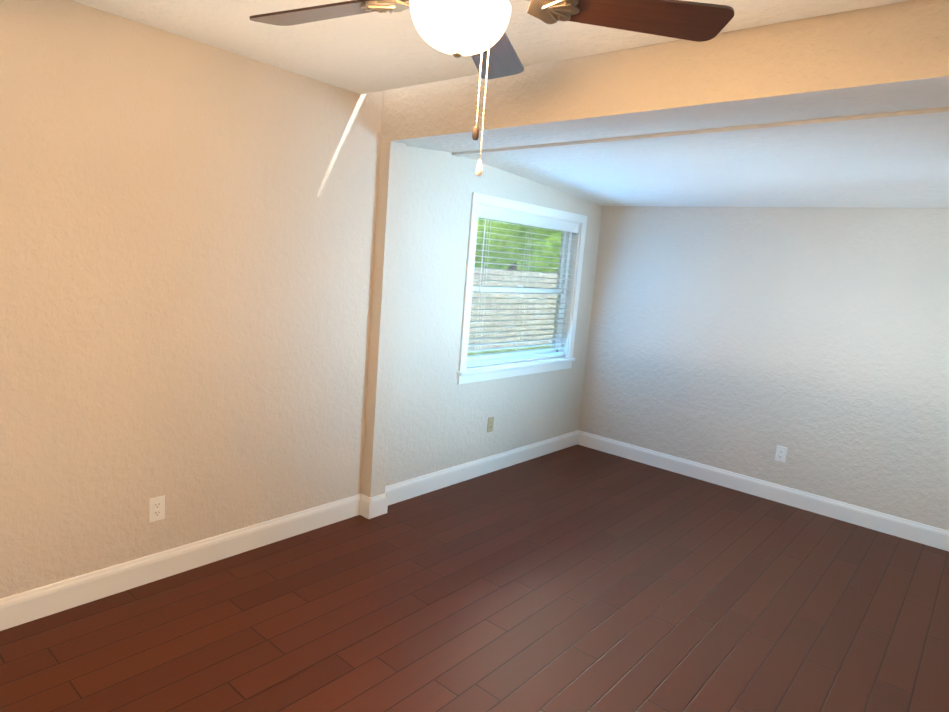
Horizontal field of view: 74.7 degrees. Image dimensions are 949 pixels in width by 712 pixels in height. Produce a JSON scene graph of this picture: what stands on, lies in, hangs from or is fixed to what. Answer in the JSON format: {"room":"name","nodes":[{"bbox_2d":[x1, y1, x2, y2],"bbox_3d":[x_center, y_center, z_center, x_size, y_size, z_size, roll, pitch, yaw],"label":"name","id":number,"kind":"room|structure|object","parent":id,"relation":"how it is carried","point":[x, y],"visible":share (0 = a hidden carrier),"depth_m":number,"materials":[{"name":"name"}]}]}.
{"room":"empty living room","nodes":[
{"label":"empty living room","id":0,"kind":"room"},
{"bbox_2d":[0,0,602,598],"bbox_3d":[-0.675,-0.359,3.686,0.140,2.695,5.460,12,11,40],"label":"wall","id":1,"kind":"structure","parent":0,"point":[186,252],"depth_m":2.89,"materials":[{"name":"paint"}]},
{"bbox_2d":[149,495,164,522],"bbox_3d":[-1.473,0.710,2.888,0.008,0.116,0.071,12,11,40],"label":"outlet","id":2,"kind":"object","parent":1,"relation":"attached to","point":[156,508],"visible":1,"depth_m":2.89,"materials":[{"name":"white plastic"}]},
{"bbox_2d":[0,494,367,630],"bbox_3d":[-1.537,0.997,2.867,0.030,0.130,2.590,12,11,40],"label":"baseboard","id":3,"kind":"structure","parent":1,"relation":"attached to","point":[35,604],"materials":[{"name":"white wood"}]},
{"bbox_2d":[372,430,579,513],"bbox_3d":[0.171,0.833,4.854,0.030,0.130,2.420,12,11,40],"label":"baseboard","id":4,"kind":"structure","parent":1,"relation":"attached to","point":[404,490],"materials":[{"name":"white wood"}]},
{"bbox_2d":[487,417,493,432],"bbox_3d":[0.123,0.522,4.737,0.008,0.116,0.071,12,11,40],"label":"outlet","id":5,"kind":"object","parent":1,"relation":"attached to","point":[490,425],"visible":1,"depth_m":4.73,"materials":[{"name":"beige plastic"}]},
{"bbox_2d":[457,192,586,383],"bbox_3d":[0.376,-0.505,4.865,0.182,1.316,1.506,12,11,40],"label":"window","id":6,"kind":"structure","parent":1,"relation":"in","point":[522,288],"depth_m":4.85,"materials":[{"name":"white"}]},
{"bbox_2d":[361,141,405,496],"bbox_3d":[-0.550,-0.121,3.718,0.085,2.237,0.119,12,11,40],"label":"pillar","id":7,"kind":"structure","parent":0,"point":[387,253],"depth_m":3.66,"materials":[{"name":"paint"}]},
{"bbox_2d":[0,444,948,711],"bbox_3d":[0.625,1.364,2.711,3.890,0.200,5.460,12,11,40],"label":"floor","id":8,"kind":"structure","parent":0,"point":[578,578],"depth_m":2.87,"materials":[{"name":"brown wood"}]},
{"bbox_2d":[71,0,909,93],"bbox_3d":[-0.091,-1.178,1.230,3.890,0.250,2.604,12,11,40],"label":"ceiling","id":9,"kind":"structure","parent":0,"point":[369,52],"depth_m":2.44,"materials":[{"name":"white paint"}]},
{"bbox_2d":[249,0,733,176],"bbox_3d":[-0.069,-0.756,1.428,1.235,0.637,1.220,12,11,40],"label":"fan","id":10,"kind":"object","parent":9,"relation":"hanging from","point":[475,29],"visible":1,"depth_m":1.47,"materials":[{"name":"brown wood"}]},
{"bbox_2d":[381,0,948,152],"bbox_3d":[0.984,-1.174,2.506,3.691,0.470,0.619,13,12,43],"label":"header beam","id":11,"kind":"structure","parent":0,"point":[893,57],"depth_m":2.31,"materials":[{"name":"paint"}]},
{"bbox_2d":[464,115,948,207],"bbox_3d":[1.835,-1.225,3.504,3.890,0.532,2.360,12,11,40],"label":"ceiling","id":12,"kind":"structure","parent":0,"point":[902,163],"depth_m":3.53,"materials":[{"name":"white paint"}]},
{"bbox_2d":[452,107,948,156],"bbox_3d":[1.153,-1.010,2.748,3.623,0.039,0.056,13,12,44],"label":"trim","id":13,"kind":"structure","parent":12,"relation":"attached to","point":[922,113],"depth_m":2.73,"materials":[{"name":"white wood"}]},
{"bbox_2d":[578,206,948,530],"bbox_3d":[2.471,-0.229,4.507,3.890,2.695,0.140,12,11,40],"label":"wall","id":14,"kind":"structure","parent":0,"point":[745,341],"depth_m":4.58,"materials":[{"name":"paint"}]},
{"bbox_2d":[580,431,948,550],"bbox_3d":[2.303,1.036,4.653,3.570,0.130,0.015,12,11,40],"label":"baseboard","id":15,"kind":"structure","parent":14,"relation":"attached to","point":[914,531],"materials":[{"name":"white wood"}]},
{"bbox_2d":[775,445,786,462],"bbox_3d":[2.288,0.732,4.646,0.071,0.116,0.008,12,11,40],"label":"outlet","id":16,"kind":"object","parent":14,"relation":"attached to","point":[781,452],"visible":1,"depth_m":4.64,"materials":[{"name":"white plastic"}]}
]}

